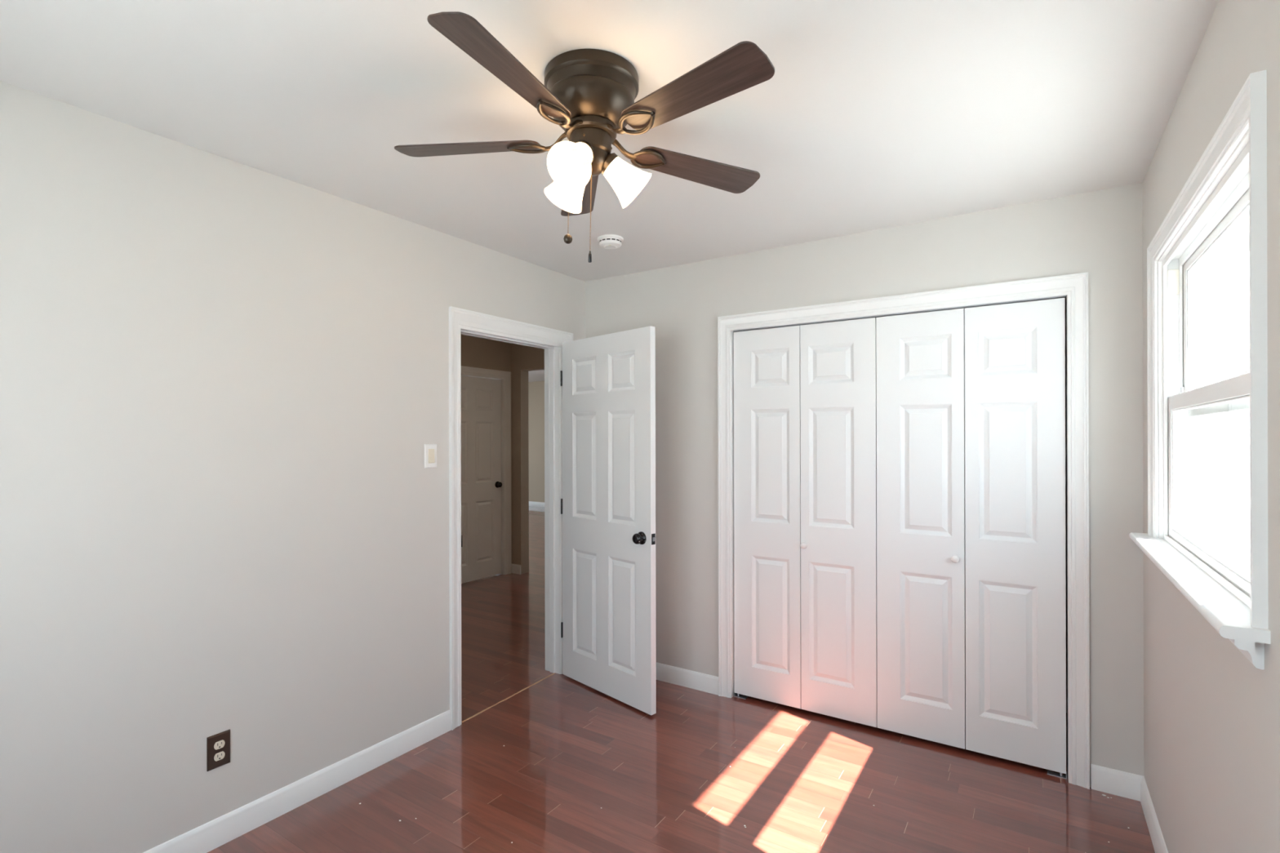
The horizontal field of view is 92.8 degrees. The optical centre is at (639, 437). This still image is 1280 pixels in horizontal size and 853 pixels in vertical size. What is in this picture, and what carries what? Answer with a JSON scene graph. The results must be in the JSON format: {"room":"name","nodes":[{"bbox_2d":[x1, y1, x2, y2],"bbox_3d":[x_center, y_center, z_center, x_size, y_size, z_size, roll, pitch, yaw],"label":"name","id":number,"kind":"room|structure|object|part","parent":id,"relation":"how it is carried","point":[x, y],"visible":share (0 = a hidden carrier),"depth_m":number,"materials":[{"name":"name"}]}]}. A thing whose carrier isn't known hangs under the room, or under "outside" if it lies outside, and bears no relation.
{"room":"empty bedroom","nodes":[
{"label":"empty bedroom","id":0,"kind":"room"},
{"bbox_2d":[0,80,585,852],"bbox_3d":[-0.909,0.226,3.250,0.120,2.486,5.350,0,0,33],"label":"wall","id":1,"kind":"structure","parent":0,"point":[224,382],"depth_m":2.15,"materials":[{"name":"paint"}]},
{"bbox_2d":[206,728,230,771],"bbox_3d":[-1.515,1.128,2.194,0.009,0.121,0.075,0,0,33],"label":"wall outlet","id":2,"kind":"object","parent":1,"relation":"attached to","point":[218,745],"visible":1,"depth_m":2.19,"materials":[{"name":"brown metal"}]},
{"bbox_2d":[213,740,224,750],"bbox_3d":[-1.513,1.107,2.193,0.003,0.027,0.034,0,0,33],"label":"receptacle","id":3,"kind":"object","parent":2,"relation":"attached to","point":[218,744],"depth_m":2.19,"materials":[{"name":"beige plastic"}]},
{"bbox_2d":[213,751,225,761],"bbox_3d":[-1.513,1.149,2.193,0.003,0.027,0.034,0,0,33],"label":"receptacle","id":4,"kind":"object","parent":2,"relation":"attached to","point":[219,756],"depth_m":2.19,"materials":[{"name":"beige plastic"}]},
{"bbox_2d":[142,710,451,852],"bbox_3d":[-1.629,1.420,2.014,0.013,0.099,2.490,0,0,33],"label":"baseboard","id":5,"kind":"structure","parent":1,"relation":"attached to","point":[220,831],"depth_m":2.42,"materials":[{"name":"white paint"}]},
{"bbox_2d":[424,444,436,468],"bbox_3d":[-1.014,0.092,2.964,0.014,0.116,0.072,0,0,33],"label":"light switch","id":6,"kind":"object","parent":1,"relation":"attached to","point":[430,450],"visible":1,"depth_m":2.96,"materials":[{"name":"white plastic"}]},
{"bbox_2d":[448,306,573,730],"bbox_3d":[-0.748,0.406,3.497,0.159,2.124,0.959,0,0,33],"label":"door frame","id":7,"kind":"structure","parent":1,"relation":"attached to","point":[461,321],"depth_m":3.61,"materials":[{"name":"white paint"}]},
{"bbox_3d":[-0.814,0.416,3.523,0.020,2.104,0.931,0,0,33],"label":"casing","id":8,"kind":"part","parent":7,"relation":"part of","materials":[{"name":"white paint"}]},
{"bbox_2d":[560,325,656,715],"bbox_3d":[-0.197,0.437,3.473,0.144,2.034,0.790,0,0,-44],"label":"door","id":9,"kind":"structure","parent":1,"relation":"in","point":[608,380],"depth_m":3.42,"materials":[{"name":"white paint"}]},
{"bbox_3d":[-0.009,0.535,3.213,0.052,0.068,0.068,0,0,-44],"label":"knob","id":10,"kind":"part","parent":9,"relation":"part of","materials":[{"name":"black metal"}]},
{"bbox_3d":[0.070,0.535,3.194,0.026,0.057,0.002,0,0,-44],"label":"latch plate","id":11,"kind":"part","parent":9,"relation":"part of","materials":[{"name":"black metal"}]},
{"bbox_2d":[460,334,511,531],"bbox_3d":[-2.838,0.231,4.503,0.120,2.486,5.350,0,0,33],"label":"wall","id":12,"kind":"structure","parent":0,"point":[479,353],"depth_m":6.31,"materials":[{"name":"beige paint"}]},
{"bbox_2d":[461,375,502,583],"bbox_3d":[-1.702,0.424,6.179,0.090,2.072,0.819,0,0,33],"label":"door","id":13,"kind":"structure","parent":12,"relation":"in","point":[481,397],"depth_m":6.29,"materials":[{"name":"white paint"}]},
{"bbox_3d":[-1.494,0.505,6.467,0.052,0.068,0.068,0,0,33],"label":"knob","id":14,"kind":"part","parent":13,"relation":"part of","materials":[{"name":"black metal"}]},
{"bbox_2d":[461,365,511,574],"bbox_3d":[-1.721,0.384,6.204,0.140,2.176,0.998,0,0,33],"label":"door frame","id":15,"kind":"structure","parent":12,"relation":"attached to","point":[505,376],"depth_m":6.53,"materials":[{"name":"white paint"}]},
{"bbox_2d":[511,343,544,574],"bbox_3d":[-0.449,0.089,6.069,2.180,2.760,0.120,0,0,33],"label":"wall","id":16,"kind":"structure","parent":0,"point":[524,359],"depth_m":6.57,"materials":[{"name":"beige paint"}]},
{"bbox_2d":[511,564,520,574],"bbox_3d":[-1.338,1.422,6.568,0.140,0.099,0.013,0,0,33],"label":"baseboard","id":17,"kind":"structure","parent":16,"relation":"attached to","point":[516,569],"depth_m":6.56,"materials":[{"name":"white paint"}]},
{"bbox_2d":[528,381,544,502],"bbox_3d":[-0.754,0.093,12.098,8.900,2.760,0.120,0,0,33],"label":"wall","id":18,"kind":"structure","parent":0,"point":[536,388],"depth_m":12.96,"materials":[{"name":"beige paint"}]},
{"bbox_2d":[528,501,544,506],"bbox_3d":[-0.787,1.423,12.042,8.900,0.099,0.013,0,0,33],"label":"baseboard","id":19,"kind":"structure","parent":18,"relation":"attached to","point":[531,503],"depth_m":12.95,"materials":[{"name":"white paint"}]},
{"bbox_2d":[528,369,544,382],"bbox_3d":[-2.056,-1.245,10.099,9.100,0.120,4.890,0,0,33],"label":"ceiling","id":20,"kind":"structure","parent":0,"point":[533,375],"depth_m":11.79,"materials":[{"name":"paint"}]},
{"bbox_2d":[0,0,1218,343],"bbox_3d":[-0.670,-1.078,3.022,5.134,0.120,5.230,0,0,33],"label":"ceiling","id":21,"kind":"structure","parent":0,"point":[871,115],"depth_m":1.85,"materials":[{"name":"paint"}]},
{"bbox_2d":[394,11,774,262],"bbox_3d":[-0.141,-0.757,1.700,1.109,0.534,1.097,1,0,33],"label":"ceiling fan","id":22,"kind":"object","parent":21,"relation":"hanging from","point":[591,94],"visible":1,"depth_m":1.63,"materials":[{"name":"brown wood"}]},
{"bbox_3d":[-0.501,-0.845,1.783,0.429,0.005,0.122,1,12,8],"label":"blade","id":23,"kind":"part","parent":22,"relation":"part of","materials":[{"name":"brown wood"}]},
{"bbox_3d":[-0.300,-0.842,1.404,0.122,0.005,0.429,14,6,25],"label":"blade","id":24,"kind":"part","parent":22,"relation":"part of","materials":[{"name":"brown wood"}]},
{"bbox_3d":[-0.294,-0.847,1.752,0.182,0.049,0.082,1,12,8],"label":"blade arm","id":25,"kind":"part","parent":22,"relation":"part of","materials":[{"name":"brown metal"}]},
{"bbox_3d":[-0.207,-0.846,1.592,0.082,0.049,0.182,14,6,25],"label":"blade arm","id":26,"kind":"part","parent":22,"relation":"part of","materials":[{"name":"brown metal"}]},
{"bbox_3d":[-0.203,-0.749,1.802,0.124,0.124,0.115,1,-40,-41],"label":"lamp shade","id":27,"kind":"part","parent":22,"relation":"part of","materials":[{"name":"white glass"}]},
{"bbox_3d":[-0.205,-0.563,1.732,0.026,0.027,0.026,1,0,33],"label":"chain pull","id":28,"kind":"part","parent":22,"relation":"part of","materials":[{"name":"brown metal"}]},
{"bbox_3d":[-0.202,-0.714,1.732,0.004,0.278,0.003,1,0,33],"label":"pull chain","id":29,"kind":"part","parent":22,"relation":"part of","materials":[{"name":"gold metal"}]},
{"bbox_3d":[-0.172,-0.748,1.644,0.124,0.124,0.115,1,40,19],"label":"lamp shade","id":30,"kind":"part","parent":22,"relation":"part of","materials":[{"name":"white glass"}]},
{"bbox_3d":[-0.170,-0.753,1.649,0.045,0.045,0.071,1,40,19],"label":"bulb","id":31,"kind":"part","parent":22,"relation":"part of","materials":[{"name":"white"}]},
{"bbox_3d":[-0.203,-0.840,2.091,0.122,0.005,0.429,-11,2,-10],"label":"blade","id":32,"kind":"part","parent":22,"relation":"part of","materials":[{"name":"brown wood"}]},
{"bbox_2d":[572,140,595,165],"bbox_3d":[-0.149,-0.804,1.707,0.067,0.067,0.087,1,40,19],"label":"socket","id":33,"kind":"object","parent":22,"relation":"attached to","point":[590,144],"depth_m":1.67,"materials":[{"name":"brown"}]},
{"bbox_3d":[-0.140,-0.504,1.702,0.010,0.032,0.010,1,0,33],"label":"chain pull","id":34,"kind":"part","parent":22,"relation":"part of","materials":[{"name":"black metal"}]},
{"bbox_3d":[-0.137,-0.655,1.702,0.004,0.283,0.003,1,0,33],"label":"pull chain","id":35,"kind":"part","parent":22,"relation":"part of","materials":[{"name":"gold metal"}]},
{"bbox_2d":[601,152,618,175],"bbox_3d":[-0.115,-0.804,1.737,0.087,0.067,0.067,41,-7,-8],"label":"socket","id":36,"kind":"object","parent":22,"relation":"attached to","point":[609,161],"depth_m":1.71,"materials":[{"name":"brown"}]},
{"bbox_3d":[-0.050,-0.746,1.750,0.115,0.124,0.124,41,-7,-8],"label":"lamp shade","id":37,"kind":"part","parent":22,"relation":"part of","materials":[{"name":"white glass"}]},
{"bbox_3d":[-0.027,-0.843,1.625,0.182,0.049,0.082,1,-12,44],"label":"blade arm","id":38,"kind":"part","parent":22,"relation":"part of","materials":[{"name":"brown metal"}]},
{"bbox_3d":[-0.003,-0.842,1.806,0.182,0.049,0.082,1,-12,-28],"label":"blade arm","id":39,"kind":"part","parent":22,"relation":"part of","materials":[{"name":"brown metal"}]},
{"bbox_3d":[0.182,-0.833,1.903,0.429,0.005,0.122,1,-12,-28],"label":"blade","id":40,"kind":"part","parent":22,"relation":"part of","materials":[{"name":"brown wood"}]},
{"bbox_3d":[0.122,-0.835,1.479,0.429,0.005,0.122,1,-12,44],"label":"blade","id":41,"kind":"part","parent":22,"relation":"part of","materials":[{"name":"brown wood"}]},
{"bbox_2d":[597,234,623,248],"bbox_3d":[-0.152,-0.995,3.126,0.133,0.048,0.133,0,0,33],"label":"smoke detector","id":42,"kind":"object","parent":21,"relation":"attached to","point":[606,241],"visible":1,"depth_m":3.08,"materials":[{"name":"white plastic"}]},
{"bbox_3d":[-0.152,-1.013,3.126,0.133,0.013,0.133,0,0,33],"label":"plate","id":43,"kind":"part","parent":42,"relation":"part of","materials":[{"name":"white plastic"}]},
{"bbox_2d":[207,506,1155,852],"bbox_3d":[-2.193,1.524,7.000,12.034,0.100,10.240,0,0,33],"label":"floor","id":44,"kind":"structure","parent":0,"point":[579,768],"depth_m":2.56,"materials":[{"name":"brown wood"}]},
{"bbox_2d":[462,673,555,722],"bbox_3d":[-0.724,1.466,3.460,0.013,0.004,0.754,0,0,31],"label":"threshold","id":45,"kind":"object","parent":44,"relation":"on","point":[553,673],"visible":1,"depth_m":3.41,"materials":[{"name":"brown wood"}]},
{"bbox_2d":[733,693,747,699],"bbox_3d":[0.568,1.455,3.437,0.070,0.020,0.028,0,0,33],"label":"pivot bracket","id":46,"kind":"object","parent":44,"relation":"on","point":[735,694],"visible":1,"depth_m":3.43,"materials":[{"name":"metal"}]},
{"bbox_2d":[1047,770,1066,779],"bbox_3d":[1.803,1.452,2.635,0.070,0.020,0.028,0,0,33],"label":"pivot bracket","id":47,"kind":"object","parent":44,"relation":"on","point":[1060,775],"visible":1,"depth_m":2.63,"materials":[{"name":"metal"}]},
{"bbox_2d":[585,182,1143,787],"bbox_3d":[0.866,0.222,3.271,2.834,2.486,0.120,0,0,33],"label":"wall","id":48,"kind":"structure","parent":0,"point":[1099,233],"depth_m":2.87,"materials":[{"name":"paint"}]},
{"bbox_2d":[656,662,718,695],"bbox_3d":[0.047,1.417,3.725,0.960,0.099,0.013,0,0,33],"label":"baseboard","id":49,"kind":"structure","parent":48,"relation":"attached to","point":[704,682],"depth_m":3.57,"materials":[{"name":"white paint"}]},
{"bbox_2d":[733,317,877,727],"bbox_3d":[0.851,0.425,3.234,0.764,2.036,0.067,0,0,33],"label":"door","id":50,"kind":"structure","parent":48,"relation":"in","point":[805,396],"depth_m":3.21,"materials":[{"name":"white paint"}]},
{"bbox_3d":[0.699,0.425,3.352,0.380,2.036,0.034,0,0,33],"label":"panel","id":51,"kind":"part","parent":50,"relation":"part of","materials":[{"name":"white paint"}]},
{"bbox_3d":[0.862,0.571,3.207,0.033,0.033,0.033,0,0,33],"label":"knob","id":52,"kind":"part","parent":50,"relation":"part of","materials":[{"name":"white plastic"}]},
{"bbox_3d":[1.021,0.424,3.143,0.380,2.036,0.034,0,0,33],"label":"panel","id":53,"kind":"part","parent":50,"relation":"part of","materials":[{"name":"white paint"}]},
{"bbox_2d":[717,271,1089,789],"bbox_3d":[1.191,0.390,3.049,1.694,2.147,0.140,0,0,33],"label":"door frame","id":54,"kind":"structure","parent":48,"relation":"attached to","point":[1073,287],"depth_m":2.64,"materials":[{"name":"white paint"}]},
{"bbox_2d":[875,297,1066,773],"bbox_3d":[1.497,0.423,2.814,0.768,2.036,0.067,0,0,33],"label":"door","id":55,"kind":"structure","parent":48,"relation":"in","point":[971,402],"depth_m":2.79,"materials":[{"name":"white paint"}]},
{"bbox_3d":[1.345,0.423,2.933,0.386,2.036,0.034,0,0,33],"label":"panel","id":56,"kind":"part","parent":55,"relation":"part of","materials":[{"name":"white paint"}]},
{"bbox_3d":[1.459,0.564,2.819,0.033,0.033,0.033,0,0,33],"label":"knob","id":57,"kind":"part","parent":55,"relation":"part of","materials":[{"name":"white plastic"}]},
{"bbox_3d":[1.669,0.422,2.722,0.380,2.036,0.034,0,0,33],"label":"panel","id":58,"kind":"part","parent":55,"relation":"part of","materials":[{"name":"white paint"}]},
{"bbox_2d":[1090,764,1143,801],"bbox_3d":[1.949,1.412,2.490,0.172,0.099,0.013,0,0,33],"label":"baseboard","id":59,"kind":"structure","parent":48,"relation":"attached to","point":[1108,780],"depth_m":2.49,"materials":[{"name":"white paint"}]},
{"bbox_2d":[964,298,1066,713],"bbox_3d":[1.291,0.221,3.925,2.834,2.486,0.120,0,0,33],"label":"wall","id":60,"kind":"structure","parent":0,"point":[1065,299],"depth_m":3.23,"materials":[{"name":"paint"}]},
{"bbox_2d":[1142,0,1279,852],"bbox_3d":[1.310,0.270,1.206,0.160,2.586,4.660,0,0,33],"label":"wall","id":61,"kind":"structure","parent":0,"point":[1211,717],"depth_m":1.47,"materials":[{"name":"paint"}]},
{"bbox_2d":[1140,776,1168,852],"bbox_3d":[1.038,1.413,0.942,0.013,0.099,3.600,0,0,33],"label":"baseboard","id":62,"kind":"structure","parent":61,"relation":"attached to","point":[1154,829],"depth_m":2.22,"materials":[{"name":"white paint"}]},
{"bbox_2d":[1128,69,1271,670],"bbox_3d":[1.581,-0.122,1.643,0.280,1.124,1.338,0,0,33],"label":"window","id":63,"kind":"structure","parent":61,"relation":"in","point":[1193,395],"depth_m":1.83,"materials":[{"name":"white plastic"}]},
{"bbox_3d":[1.500,0.368,1.697,0.084,0.024,1.338,0,0,33],"label":"sill","id":64,"kind":"part","parent":63,"relation":"part of","materials":[{"name":"white paint"}]},
{"bbox_3d":[1.584,-0.123,1.618,0.176,1.013,1.154,0,0,33],"label":"frame","id":65,"kind":"part","parent":63,"relation":"part of","materials":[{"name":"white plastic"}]},
{"bbox_3d":[1.544,0.111,1.644,0.028,0.502,1.118,0,0,33],"label":"sash","id":66,"kind":"part","parent":63,"relation":"part of","materials":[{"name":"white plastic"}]},
{"bbox_3d":[1.577,-0.340,1.622,0.030,0.547,1.118,0,0,33],"label":"sash","id":67,"kind":"part","parent":63,"relation":"part of","materials":[{"name":"white plastic"}]},
{"bbox_3d":[1.642,-0.131,1.580,0.110,1.095,1.254,0,0,33],"label":"exterior trim","id":68,"kind":"part","parent":63,"relation":"part of","materials":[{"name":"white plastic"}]},
{"bbox_2d":[1230,235,1248,266],"bbox_3d":[-2.038,-1.223,6.891,12.824,0.500,11.410,0,0,33],"label":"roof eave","id":69,"kind":"object","parent":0,"point":[1242,248],"depth_m":3.25,"materials":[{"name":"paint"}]},
{"label":"outside","id":70,"kind":"structure","parent":0,"visible":0},
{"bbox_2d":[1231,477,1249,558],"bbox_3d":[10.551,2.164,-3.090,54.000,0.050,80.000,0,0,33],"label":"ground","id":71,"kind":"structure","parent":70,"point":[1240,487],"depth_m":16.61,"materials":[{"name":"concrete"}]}
]}

